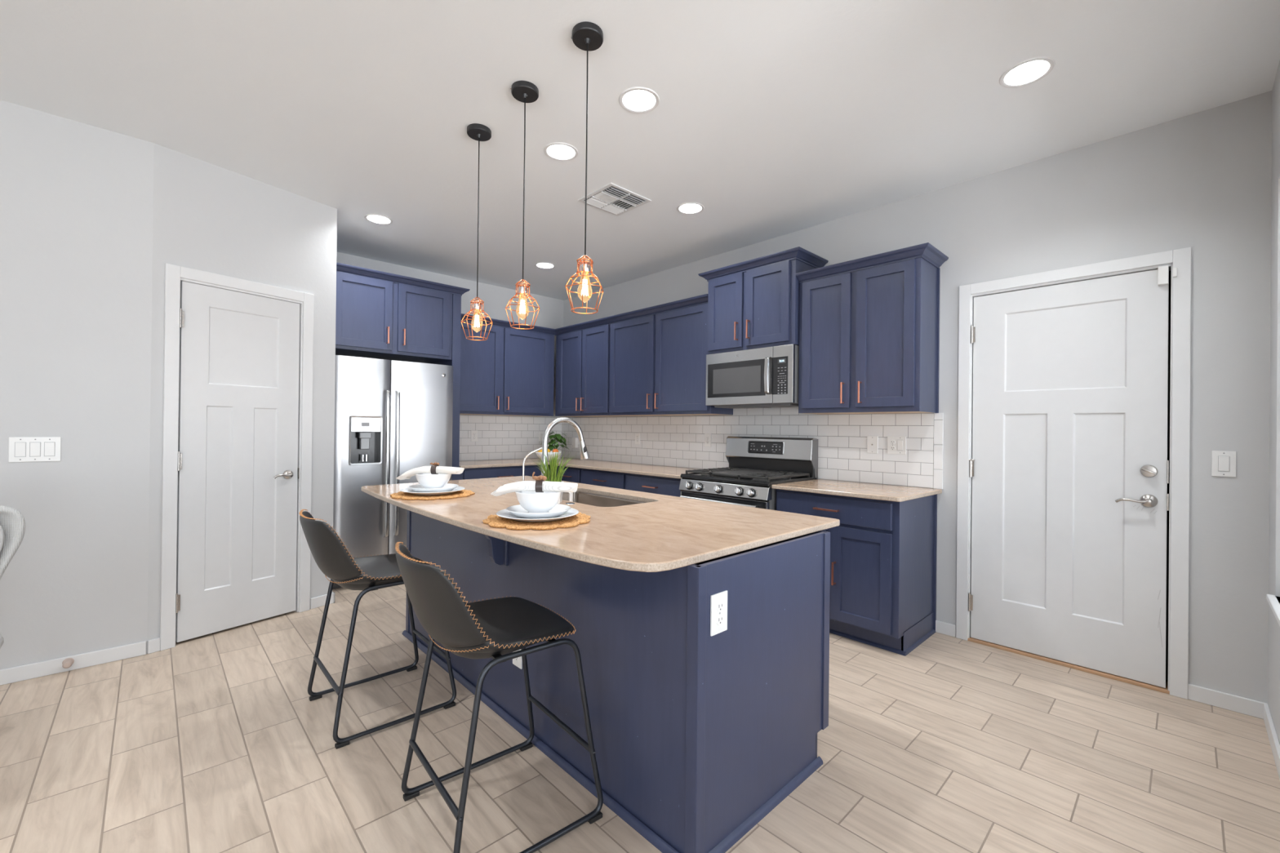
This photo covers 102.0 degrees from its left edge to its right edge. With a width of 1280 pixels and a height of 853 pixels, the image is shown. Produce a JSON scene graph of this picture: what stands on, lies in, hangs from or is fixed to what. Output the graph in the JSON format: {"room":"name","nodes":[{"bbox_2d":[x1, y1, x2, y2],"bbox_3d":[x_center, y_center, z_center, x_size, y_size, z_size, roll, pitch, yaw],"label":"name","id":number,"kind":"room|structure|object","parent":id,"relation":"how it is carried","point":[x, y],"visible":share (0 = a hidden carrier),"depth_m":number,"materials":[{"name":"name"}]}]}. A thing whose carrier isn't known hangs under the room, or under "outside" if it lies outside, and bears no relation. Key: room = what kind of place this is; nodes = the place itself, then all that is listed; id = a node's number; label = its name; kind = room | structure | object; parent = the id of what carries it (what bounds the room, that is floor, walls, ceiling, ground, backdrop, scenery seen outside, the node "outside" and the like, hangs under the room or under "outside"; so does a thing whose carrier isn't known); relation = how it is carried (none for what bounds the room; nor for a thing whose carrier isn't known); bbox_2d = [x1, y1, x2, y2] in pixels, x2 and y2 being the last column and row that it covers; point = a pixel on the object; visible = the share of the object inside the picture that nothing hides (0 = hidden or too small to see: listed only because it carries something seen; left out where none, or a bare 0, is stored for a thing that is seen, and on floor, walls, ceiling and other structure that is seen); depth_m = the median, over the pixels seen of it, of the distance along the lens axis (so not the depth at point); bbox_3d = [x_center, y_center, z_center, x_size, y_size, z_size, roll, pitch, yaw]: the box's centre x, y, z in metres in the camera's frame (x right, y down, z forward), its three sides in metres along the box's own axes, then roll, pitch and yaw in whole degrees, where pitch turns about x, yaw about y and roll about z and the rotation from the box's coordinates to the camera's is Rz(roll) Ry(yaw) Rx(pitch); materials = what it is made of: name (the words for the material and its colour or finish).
{"room":"kitchen","nodes":[
{"label":"kitchen","id":0,"kind":"room"},
{"bbox_2d":[0,99,154,670],"bbox_3d":[-3.973,-0.231,1.584,3.600,2.860,0.120,1,0,-43],"label":"wall","id":1,"kind":"structure","parent":0,"point":[77,197],"depth_m":2.59,"materials":[{"name":"paint"}]},
{"bbox_2d":[8,436,61,462],"bbox_3d":[-2.916,0.110,2.496,0.165,0.119,0.011,1,0,-43],"label":"wall switch","id":2,"kind":"object","parent":1,"relation":"attached to","point":[20,449],"visible":1,"depth_m":2.49,"materials":[{"name":"white plastic"}]},
{"bbox_2d":[62,657,74,668],"bbox_3d":[-2.819,1.169,2.550,0.040,0.040,0.050,1,0,-43],"label":"door stop","id":3,"kind":"object","parent":1,"relation":"attached to","point":[67,663],"visible":1,"depth_m":2.54,"materials":[{"name":"beige rubber"}]},
{"bbox_2d":[0,640,146,685],"bbox_3d":[-3.944,1.164,1.530,3.596,0.071,0.013,1,0,-43],"label":"baseboard","id":4,"kind":"structure","parent":1,"relation":"attached to","point":[11,675],"depth_m":2.58,"materials":[{"name":"white wood"}]},
{"bbox_2d":[146,143,337,653],"bbox_3d":[-2.424,-0.209,3.220,0.120,2.860,0.964,1,0,31],"label":"wall","id":5,"kind":"structure","parent":0,"point":[208,217],"depth_m":3.14,"materials":[{"name":"paint"}]},
{"bbox_2d":[160,262,313,650],"bbox_3d":[-2.439,0.167,3.165,0.118,2.107,0.760,1,0,31],"label":"trim","id":6,"kind":"structure","parent":5,"relation":"attached to","point":[174,274],"depth_m":2.87,"materials":[{"name":"white wood"}]},
{"bbox_2d":[175,280,299,642],"bbox_3d":[-2.403,0.198,3.135,0.095,2.017,0.637,1,0,31],"label":"door","id":7,"kind":"structure","parent":5,"relation":"in","point":[238,471],"depth_m":3.11,"materials":[{"name":"white wood"}]},
{"bbox_2d":[147,591,334,653],"bbox_3d":[-2.465,1.185,3.239,0.213,0.071,0.977,1,0,31],"label":"baseboard","id":8,"kind":"structure","parent":5,"relation":"attached to","point":[153,645],"depth_m":3.47,"materials":[{"name":"white wood"}]},
{"bbox_2d":[336,251,563,477],"bbox_3d":[-1.908,-0.197,5.273,2.609,2.860,0.120,1,0,-43],"label":"wall","id":9,"kind":"structure","parent":0,"point":[495,299],"depth_m":5.50,"materials":[{"name":"paint"}]},
{"bbox_2d":[335,262,470,364],"bbox_3d":[-2.159,-0.915,4.486,1.119,0.641,0.666,1,0,-43],"label":"upper cabinet","id":10,"kind":"object","parent":9,"relation":"attached to","point":[380,314],"visible":0.84,"depth_m":4.24,"materials":[{"name":"blue paint"}]},
{"bbox_2d":[471,430,477,441],"bbox_3d":[-1.714,0.098,5.358,0.072,0.114,0.009,1,0,-43],"label":"wall outlet","id":11,"kind":"object","parent":9,"relation":"attached to","point":[473,433],"visible":1,"depth_m":5.35,"materials":[{"name":"white plastic"}]},
{"bbox_2d":[459,313,555,416],"bbox_3d":[-1.452,-0.592,5.369,1.233,0.946,0.357,1,0,-43],"label":"upper cabinet","id":12,"kind":"object","parent":9,"relation":"attached to","point":[510,372],"visible":0.78,"depth_m":5.27,"materials":[{"name":"blue paint"}]},
{"bbox_2d":[459,414,561,461],"bbox_3d":[-1.468,0.121,5.603,1.509,0.469,0.009,1,0,-43],"label":"backsplash","id":13,"kind":"structure","parent":9,"relation":"attached to","point":[499,437],"depth_m":5.58,"materials":[{"name":"white tile"}]},
{"bbox_2d":[538,431,544,441],"bbox_3d":[-1.123,0.111,5.916,0.072,0.114,0.009,1,0,-43],"label":"wall outlet","id":14,"kind":"object","parent":9,"relation":"attached to","point":[540,433],"visible":0.89,"depth_m":5.91,"materials":[{"name":"white plastic"}]},
{"bbox_2d":[556,481,564,503],"bbox_3d":[-0.420,0.317,2.489,0.094,0.098,0.094,1,0,0],"label":"pot","id":15,"kind":"object","parent":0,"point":[560,500],"depth_m":2.48,"materials":[{"name":"white ceramic"}]},
{"bbox_2d":[0,0,1279,300],"bbox_3d":[-0.657,-1.608,0.674,7.539,0.200,8.700,1,0,-43],"label":"ceiling","id":16,"kind":"structure","parent":0,"point":[775,117],"depth_m":2.34,"materials":[{"name":"paint"}]},
{"bbox_2d":[364,213,393,224],"bbox_3d":[-1.905,-1.544,3.776,0.189,0.075,0.189,1,0,-43],"label":"recessed light","id":17,"kind":"object","parent":16,"relation":"in","point":[374,218],"visible":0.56,"depth_m":3.83,"materials":[{"name":"white plastic"}]},
{"bbox_2d":[461,123,493,340],"bbox_3d":[-0.822,-0.974,2.625,0.152,1.060,0.152,1,0,-23],"label":"pendant lamp","id":18,"kind":"object","parent":16,"relation":"hanging from","point":[477,131],"visible":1,"depth_m":2.61,"materials":[{"name":"gold"}]},
{"bbox_2d":[473,298,480,310],"bbox_3d":[-0.826,-0.618,2.624,0.038,0.056,0.038,1,0,-23],"label":"socket","id":19,"kind":"object","parent":18,"relation":"attached to","point":[477,304],"depth_m":2.61,"materials":[{"name":"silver metal"}]},
{"bbox_2d":[505,80,540,329],"bbox_3d":[-0.517,-0.971,2.303,0.152,1.060,0.152,1,0,18],"label":"pendant lamp","id":20,"kind":"object","parent":16,"relation":"hanging from","point":[525,91],"visible":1,"depth_m":2.29,"materials":[{"name":"gold"}]},
{"bbox_2d":[518,281,527,294],"bbox_3d":[-0.521,-0.615,2.302,0.038,0.056,0.038,1,0,18],"label":"socket","id":21,"kind":"object","parent":20,"relation":"attached to","point":[522,287],"depth_m":2.28,"materials":[{"name":"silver metal"}]},
{"bbox_2d":[534,262,555,268],"bbox_3d":[-0.882,-1.530,4.812,0.189,0.075,0.189,1,0,-43],"label":"recessed light","id":22,"kind":"object","parent":16,"relation":"in","point":[540,264],"visible":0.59,"depth_m":4.87,"materials":[{"name":"white plastic"}]},
{"bbox_2d":[543,142,578,160],"bbox_3d":[-0.430,-1.531,2.824,0.189,0.075,0.189,1,0,-43],"label":"recessed light","id":23,"kind":"object","parent":16,"relation":"in","point":[559,151],"visible":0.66,"depth_m":2.88,"materials":[{"name":"white plastic"}]},
{"bbox_2d":[564,21,604,314],"bbox_3d":[-0.205,-0.969,1.974,0.152,1.060,0.152,1,0,-43],"label":"pendant lamp","id":24,"kind":"object","parent":16,"relation":"hanging from","point":[587,36],"visible":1,"depth_m":1.96,"materials":[{"name":"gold metal"}]},
{"bbox_2d":[579,257,590,273],"bbox_3d":[-0.209,-0.613,1.972,0.038,0.056,0.038,1,0,-43],"label":"socket","id":25,"kind":"object","parent":24,"relation":"attached to","point":[584,264],"depth_m":1.96,"materials":[{"name":"silver metal"}]},
{"bbox_2d":[577,182,651,216],"bbox_3d":[-0.168,-1.486,3.413,0.350,0.016,0.340,1,0,-43],"label":"ceiling vent","id":26,"kind":"object","parent":16,"relation":"in","point":[612,198],"visible":0.98,"depth_m":3.39,"materials":[{"name":"white metal"}]},
{"bbox_2d":[618,86,659,113],"bbox_3d":[-0.004,-1.528,2.374,0.189,0.075,0.189,1,0,-43],"label":"recessed light","id":27,"kind":"object","parent":16,"relation":"in","point":[637,100],"visible":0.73,"depth_m":2.42,"materials":[{"name":"white plastic"}]},
{"bbox_2d":[676,202,704,214],"bbox_3d":[0.344,-1.521,3.530,0.189,0.075,0.189,1,0,-43],"label":"recessed light","id":28,"kind":"object","parent":16,"relation":"in","point":[688,208],"visible":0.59,"depth_m":3.59,"materials":[{"name":"white plastic"}]},
{"bbox_2d":[999,56,1055,88],"bbox_3d":[1.615,-1.511,2.164,0.189,0.075,0.189,1,0,-43],"label":"recessed light","id":29,"kind":"object","parent":16,"relation":"in","point":[1027,72],"visible":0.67,"depth_m":2.21,"materials":[{"name":"white plastic"}]},
{"bbox_2d":[0,584,1279,852],"bbox_3d":[-0.689,1.292,0.665,7.539,0.120,8.700,1,0,-43],"label":"floor","id":30,"kind":"structure","parent":0,"point":[216,742],"depth_m":1.91,"materials":[{"name":"beige tile"}]},
{"bbox_2d":[0,506,25,648],"bbox_3d":[-2.360,0.751,1.582,0.579,0.933,0.534,1,0,-43],"label":"dining chair","id":31,"kind":"object","parent":30,"relation":"on","point":[12,522],"visible":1,"depth_m":1.88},
{"bbox_2d":[0,525,4,551],"bbox_3d":[-2.463,0.540,1.694,0.504,0.439,0.173,1,0,-43],"label":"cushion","id":32,"kind":"object","parent":31,"relation":"on","point":[2,527],"depth_m":1.85,"materials":[{"name":"white fabric"}]},
{"bbox_2d":[298,509,456,749],"bbox_3d":[-1.173,0.796,2.285,0.557,0.871,0.486,1,0,-43],"label":"bar stool","id":33,"kind":"object","parent":30,"relation":"on","point":[331,555],"visible":0.86,"depth_m":2.11,"materials":[{"name":"leather"}]},
{"bbox_2d":[332,355,453,589],"bbox_3d":[-2.162,0.350,4.376,0.902,1.755,0.780,1,0,-43],"label":"refrigerator","id":34,"kind":"object","parent":30,"relation":"on","point":[393,418],"visible":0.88,"depth_m":4.04,"materials":[{"name":"metal"}]},
{"bbox_2d":[433,293,461,479],"bbox_3d":[-1.849,0.030,4.821,0.076,2.405,0.614,1,0,-43],"label":"panel","id":35,"kind":"object","parent":30,"relation":"on","point":[455,362],"visible":0.23,"depth_m":4.60,"materials":[{"name":"blue paint"}]},
{"bbox_2d":[395,542,603,852],"bbox_3d":[-0.476,0.802,1.658,0.557,0.871,0.486,1,0,-40],"label":"bar stool","id":36,"kind":"object","parent":30,"relation":"on","point":[495,628],"visible":1,"depth_m":1.54,"materials":[{"name":"leather"}]},
{"bbox_2d":[458,465,541,479],"bbox_3d":[-1.474,0.809,5.159,0.940,0.857,0.646,1,0,-43],"label":"base cabinet","id":37,"kind":"object","parent":30,"relation":"on","point":[510,471],"visible":0.11,"depth_m":4.89,"materials":[{"name":"blue paint"}]},
{"bbox_2d":[459,457,699,479],"bbox_3d":[-0.631,0.375,4.692,1.519,0.025,2.464,1,0,-43],"label":"countertop","id":38,"kind":"structure","parent":37,"relation":"on","point":[619,467],"depth_m":4.82,"materials":[{"name":"beige stone"}]},
{"bbox_2d":[535,451,561,461],"bbox_3d":[-0.956,0.312,5.402,0.276,0.099,0.276,1,0,-43],"label":"fruit bowl","id":39,"kind":"object","parent":38,"relation":"on","point":[537,453],"visible":0.3,"depth_m":5.31,"materials":[{"name":"white ceramic"}]},
{"bbox_2d":[539,431,568,459],"bbox_3d":[-0.938,0.206,5.694,0.281,0.311,0.296,1,0,-43],"label":"leafy plant","id":40,"kind":"object","parent":38,"relation":"on","point":[559,438],"visible":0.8,"depth_m":5.64,"materials":[{"name":"green plant"}]},
{"bbox_2d":[555,466,582,483],"bbox_3d":[-0.554,0.819,5.266,0.624,0.857,0.535,1,0,-43],"label":"base cabinet","id":41,"kind":"object","parent":30,"relation":"on","point":[571,474],"visible":0.18,"depth_m":4.97,"materials":[{"name":"blue paint"}]},
{"bbox_2d":[581,468,626,489],"bbox_3d":[-0.152,0.822,4.841,0.624,0.857,0.630,1,0,-43],"label":"drawer","id":42,"kind":"object","parent":30,"relation":"on","point":[591,477],"visible":0.19,"depth_m":4.62,"materials":[{"name":"blue paint"}]},
{"bbox_2d":[402,492,830,852],"bbox_3d":[-0.350,0.817,2.506,0.933,0.849,2.271,1,0,-43],"label":"kitchen island","id":43,"kind":"object","parent":30,"relation":"on","point":[698,736],"visible":0.63,"depth_m":1.70,"materials":[{"name":"blue paint"}]},
{"bbox_2d":[512,649,522,669],"bbox_3d":[-0.509,0.938,2.147,0.009,0.114,0.072,1,0,-43],"label":"island outlet","id":44,"kind":"object","parent":43,"relation":"attached to","point":[517,661],"visible":0.26,"depth_m":2.13,"materials":[{"name":"white plastic"}]},
{"bbox_2d":[361,475,839,572],"bbox_3d":[-0.442,0.379,2.579,1.194,0.025,2.419,1,0,-43],"label":"island countertop","id":45,"kind":"structure","parent":43,"relation":"on","point":[661,533],"depth_m":1.94,"materials":[{"name":"beige stone"}]},
{"bbox_2d":[389,489,475,500],"bbox_3d":[-1.086,0.353,2.719,0.408,0.012,0.408,1,0,0],"label":"placemat","id":46,"kind":"object","parent":45,"relation":"on","point":[463,493],"visible":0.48,"depth_m":2.61,"materials":[{"name":"wicker"}]},
{"bbox_2d":[400,486,465,495],"bbox_3d":[-1.086,0.338,2.719,0.316,0.021,0.316,1,0,-43],"label":"dinner plate","id":47,"kind":"object","parent":46,"relation":"on","point":[407,490],"visible":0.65,"depth_m":2.63,"materials":[{"name":"white ceramic"}]},
{"bbox_2d":[408,483,458,492],"bbox_3d":[-1.083,0.326,2.716,0.248,0.029,0.248,1,0,-43],"label":"salad plate","id":48,"kind":"object","parent":47,"relation":"on","point":[447,487],"visible":0.8,"depth_m":2.65,"materials":[{"name":"white ceramic"}]},
{"bbox_2d":[415,473,451,488],"bbox_3d":[-1.084,0.290,2.718,0.179,0.088,0.179,1,0,-43],"label":"bowl","id":49,"kind":"object","parent":48,"relation":"on","point":[428,481],"visible":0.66,"depth_m":2.66,"materials":[{"name":"white ceramic"}]},
{"bbox_2d":[396,466,464,479],"bbox_3d":[-1.097,0.244,2.721,0.323,0.073,0.106,1,0,0],"label":"napkin","id":50,"kind":"object","parent":49,"relation":"in","point":[424,469],"visible":0.96,"depth_m":2.68,"materials":[{"name":"beige fabric"}]},
{"bbox_2d":[430,462,439,474],"bbox_3d":[-1.078,0.219,2.719,0.048,0.065,0.055,1,0,0],"label":"napkin ring","id":51,"kind":"object","parent":50,"relation":"attached to","point":[433,469],"visible":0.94,"depth_m":2.70,"materials":[{"name":"brown leather"}]},
{"bbox_2d":[522,444,548,480],"bbox_3d":[-0.580,0.232,2.821,0.176,0.267,0.061,1,0,-43],"label":"tap","id":52,"kind":"object","parent":45,"relation":"on","point":[539,449],"visible":0.48,"depth_m":2.77,"materials":[{"name":"silver metal"}]},
{"bbox_2d":[482,511,591,530],"bbox_3d":[-0.396,0.358,2.017,0.408,0.012,0.408,1,0,27],"label":"placemat","id":53,"kind":"object","parent":45,"relation":"on","point":[494,521],"visible":0.5,"depth_m":1.90,"materials":[{"name":"wicker"}]},
{"bbox_2d":[496,507,578,522],"bbox_3d":[-0.397,0.343,2.017,0.316,0.021,0.316,1,0,-43],"label":"dinner plate","id":54,"kind":"object","parent":53,"relation":"on","point":[504,513],"visible":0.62,"depth_m":1.96,"materials":[{"name":"white ceramic"}]},
{"bbox_2d":[506,503,570,519],"bbox_3d":[-0.394,0.331,2.014,0.248,0.029,0.248,1,0,-43],"label":"salad plate","id":55,"kind":"object","parent":54,"relation":"on","point":[557,510],"visible":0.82,"depth_m":1.95,"materials":[{"name":"white ceramic"}]},
{"bbox_2d":[515,490,561,513],"bbox_3d":[-0.395,0.295,2.015,0.179,0.088,0.179,1,0,-43],"label":"bowl","id":56,"kind":"object","parent":55,"relation":"on","point":[533,502],"visible":0.69,"depth_m":1.95,"materials":[{"name":"white ceramic"}]},
{"bbox_2d":[489,480,577,496],"bbox_3d":[-0.408,0.241,2.019,0.323,0.058,0.106,1,0,0],"label":"napkin","id":57,"kind":"object","parent":56,"relation":"in","point":[555,486],"visible":0.96,"depth_m":1.98,"materials":[{"name":"fabric"}]},
{"bbox_2d":[532,471,546,492],"bbox_3d":[-0.392,0.217,2.017,0.057,0.080,0.055,1,0,0],"label":"napkin ring","id":58,"kind":"object","parent":57,"relation":"attached to","point":[539,480],"visible":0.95,"depth_m":2.00,"materials":[{"name":"brown leather"}]},
{"bbox_2d":[533,448,575,503],"bbox_3d":[-0.417,0.235,2.502,0.226,0.263,0.244,1,0,0],"label":"potted grass","id":59,"kind":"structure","parent":45,"relation":"on","point":[553,465],"depth_m":2.46,"materials":[{"name":"green plant"}]},
{"bbox_2d":[541,417,589,475],"bbox_3d":[-0.384,0.160,2.666,0.302,0.415,0.054,1,0,-43],"label":"kitchen faucet","id":60,"kind":"object","parent":45,"relation":"on","point":[584,452],"visible":0.78,"depth_m":2.64,"materials":[{"name":"metal"}]},
{"bbox_2d":[562,491,644,506],"bbox_3d":[-0.278,0.492,2.751,0.401,0.196,0.769,1,0,-43],"label":"sink","id":61,"kind":"object","parent":45,"relation":"in","point":[597,500],"visible":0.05,"depth_m":3.00,"materials":[{"name":"metal"}]},
{"bbox_2d":[710,590,727,636],"bbox_3d":[0.231,0.543,1.507,0.075,0.117,0.009,1,0,-43],"label":"island outlet","id":62,"kind":"object","parent":43,"relation":"attached to","point":[718,602],"visible":1,"depth_m":1.50,"materials":[{"name":"white plastic"}]},
{"bbox_2d":[715,614,723,625],"bbox_3d":[0.233,0.563,1.505,0.034,0.029,0.002,1,0,-43],"label":"socket","id":63,"kind":"object","parent":62,"relation":"attached to","point":[719,618],"depth_m":1.50,"materials":[{"name":"white plastic"}]},
{"bbox_2d":[715,601,724,611],"bbox_3d":[0.233,0.524,1.505,0.034,0.029,0.002,1,0,-43],"label":"socket","id":64,"kind":"object","parent":62,"relation":"attached to","point":[719,605],"depth_m":1.50,"materials":[{"name":"white plastic"}]},
{"bbox_2d":[626,473,680,497],"bbox_3d":[0.302,0.826,4.360,0.624,0.857,0.690,1,0,-43],"label":"drawer","id":65,"kind":"object","parent":30,"relation":"on","point":[637,482],"visible":0.11,"depth_m":4.16,"materials":[{"name":"blue paint"}]},
{"bbox_2d":[679,435,817,510],"bbox_3d":[0.771,0.658,3.793,0.709,1.158,0.762,1,0,-43],"label":"gas range","id":66,"kind":"object","parent":30,"relation":"on","point":[756,464],"visible":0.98,"depth_m":3.75,"materials":[{"name":"silver metal"}]},
{"bbox_2d":[680,472,813,486],"bbox_3d":[0.773,0.373,3.793,0.585,0.029,0.760,1,0,-43],"label":"cooktop","id":67,"kind":"object","parent":66,"relation":"in","point":[730,480],"depth_m":3.59,"materials":[{"name":"black metal"}]},
{"bbox_2d":[776,488,937,656],"bbox_3d":[1.339,0.834,3.265,0.626,0.857,0.780,1,0,-43],"label":"base cabinet","id":68,"kind":"object","parent":30,"relation":"on","point":[883,553],"visible":0.57,"depth_m":2.97,"materials":[{"name":"blue paint"}]},
{"bbox_2d":[771,479,942,502],"bbox_3d":[1.349,0.392,3.250,0.624,0.025,0.806,1,0,-43],"label":"countertop","id":69,"kind":"structure","parent":68,"relation":"on","point":[851,489],"depth_m":3.13,"materials":[{"name":"beige stone"}]},
{"bbox_2d":[562,90,1271,703],"bbox_3d":[1.974,-0.162,3.161,0.130,2.860,8.523,1,0,-43],"label":"wall","id":70,"kind":"structure","parent":0,"point":[1202,181],"depth_m":2.43,"materials":[{"name":"paint"}]},
{"bbox_2d":[572,437,577,448],"bbox_3d":[-0.742,0.186,5.892,0.037,0.116,0.072,1,0,-43],"label":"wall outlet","id":71,"kind":"object","parent":70,"relation":"attached to","point":[575,440],"visible":1,"depth_m":5.87,"materials":[{"name":"white plastic"}]},
{"bbox_2d":[555,316,624,417],"bbox_3d":[-0.523,-0.581,5.448,0.357,0.946,0.937,1,0,-43],"label":"upper cabinet","id":72,"kind":"object","parent":70,"relation":"attached to","point":[583,348],"visible":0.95,"depth_m":5.30,"materials":[{"name":"blue paint"}]},
{"bbox_2d":[635,432,639,444],"bbox_3d":[-0.025,0.121,5.155,0.009,0.114,0.072,1,0,-43],"label":"wall outlet","id":73,"kind":"object","parent":70,"relation":"attached to","point":[637,434],"visible":1,"depth_m":5.15,"materials":[{"name":"white plastic"}]},
{"bbox_2d":[606,293,733,416],"bbox_3d":[0.228,-0.576,4.654,0.357,0.946,1.247,1,0,-43],"label":"upper cabinet","id":74,"kind":"object","parent":70,"relation":"attached to","point":[658,353],"visible":0.94,"depth_m":4.50,"materials":[{"name":"blue paint"}]},
{"bbox_2d":[704,433,711,446],"bbox_3d":[0.591,0.119,4.505,0.009,0.114,0.072,1,0,-43],"label":"wall outlet","id":75,"kind":"object","parent":70,"relation":"attached to","point":[707,436],"visible":1,"depth_m":4.50,"materials":[{"name":"white plastic"}]},
{"bbox_2d":[561,407,933,488],"bbox_3d":[0.449,0.100,4.668,0.009,0.547,4.001,1,0,-43],"label":"backsplash","id":76,"kind":"structure","parent":70,"relation":"attached to","point":[664,441],"depth_m":4.03,"materials":[{"name":"white tile"}]},
{"bbox_2d":[697,246,828,354],"bbox_3d":[0.905,-0.882,3.909,0.408,0.638,0.876,1,0,-43],"label":"upper cabinet","id":77,"kind":"object","parent":70,"relation":"attached to","point":[754,303],"visible":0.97,"depth_m":3.74,"materials":[{"name":"blue paint"}]},
{"bbox_2d":[705,343,799,408],"bbox_3d":[0.895,-0.353,3.904,0.411,0.418,0.760,1,0,-43],"label":"microwave oven","id":78,"kind":"object","parent":77,"relation":"attached to","point":[767,377],"visible":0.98,"depth_m":3.75,"materials":[{"name":"metal"}]},
{"bbox_2d":[795,242,948,414],"bbox_3d":[1.468,-0.563,3.344,0.360,0.953,0.828,1,0,-43],"label":"upper cabinet","id":79,"kind":"object","parent":70,"relation":"attached to","point":[869,326],"visible":1,"depth_m":3.19,"materials":[{"name":"blue paint"}]},
{"bbox_2d":[866,435,878,453],"bbox_3d":[1.560,0.122,3.477,0.012,0.116,0.072,1,0,-43],"label":"outlet","id":80,"kind":"object","parent":70,"relation":"attached to","point":[872,441],"visible":1,"depth_m":3.47,"materials":[{"name":"white plastic"}]},
{"bbox_2d":[887,435,906,454],"bbox_3d":[1.667,0.122,3.365,0.011,0.116,0.116,1,0,-43],"label":"wall outlet","id":81,"kind":"object","parent":70,"relation":"attached to","point":[895,445],"visible":1,"depth_m":3.36,"materials":[{"name":"white plastic"}]},
{"bbox_2d":[933,413,943,488],"bbox_3d":[1.841,0.150,3.195,0.009,0.469,0.050,1,0,-43],"label":"trim","id":82,"kind":"structure","parent":70,"relation":"attached to","point":[938,417],"depth_m":3.19,"materials":[{"name":"tile"}]},
{"bbox_2d":[968,269,1168,688],"bbox_3d":[2.234,0.243,2.777,0.095,2.018,0.843,1,0,-43],"label":"door","id":83,"kind":"structure","parent":70,"relation":"in","point":[1068,469],"depth_m":2.74,"materials":[{"name":"white paint"}]},
{"bbox_2d":[1157,265,1177,285],"bbox_3d":[2.521,-0.726,2.475,0.040,0.088,0.064,1,0,-43],"label":"sensor","id":84,"kind":"object","parent":83,"relation":"attached to","point":[1162,271],"visible":1,"depth_m":2.48,"materials":[{"name":"white plastic"}]},
{"bbox_2d":[967,637,1169,693],"bbox_3d":[2.274,1.264,2.806,0.132,0.014,0.836,1,0,-43],"label":"trim","id":85,"kind":"structure","parent":70,"relation":"attached to","point":[1138,683],"depth_m":2.71,"materials":[{"name":"brown wood"}]},
{"bbox_2d":[955,246,1191,699],"bbox_3d":[2.276,0.215,2.801,0.118,2.112,0.956,1,0,-43],"label":"trim","id":86,"kind":"structure","parent":70,"relation":"attached to","point":[1180,259],"depth_m":2.47,"materials":[{"name":"white wood"}]},
{"bbox_2d":[935,620,1279,779],"bbox_3d":[2.474,1.231,0.877,2.252,0.071,4.262,1,0,-43],"label":"baseboard","id":87,"kind":"structure","parent":70,"relation":"attached to","point":[1239,704],"depth_m":2.31,"materials":[{"name":"white wood"}]},
{"bbox_2d":[1165,270,1171,682],"bbox_3d":[2.333,0.245,2.855,0.010,2.052,0.876,1,0,-43],"label":"trim","id":88,"kind":"structure","parent":70,"relation":"attached to","point":[1170,272],"depth_m":2.56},
{"bbox_2d":[1211,450,1236,477],"bbox_3d":[2.644,0.169,2.345,0.011,0.116,0.074,1,0,-43],"label":"wall switch","id":89,"kind":"object","parent":70,"relation":"attached to","point":[1224,464],"visible":1,"depth_m":2.34,"materials":[{"name":"white plastic"}]},
{"bbox_2d":[1267,60,1279,743],"bbox_3d":[1.977,-0.167,1.433,2.239,2.860,0.140,1,0,-43],"label":"wall","id":90,"kind":"structure","parent":0,"point":[1273,664],"depth_m":2.12,"materials":[{"name":"paint"}]},
{"bbox_2d":[1266,594,1279,626],"bbox_3d":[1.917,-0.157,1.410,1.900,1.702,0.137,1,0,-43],"label":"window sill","id":91,"kind":"structure","parent":90,"relation":"in","point":[1273,601],"depth_m":1.98,"materials":[{"name":"white paint"}]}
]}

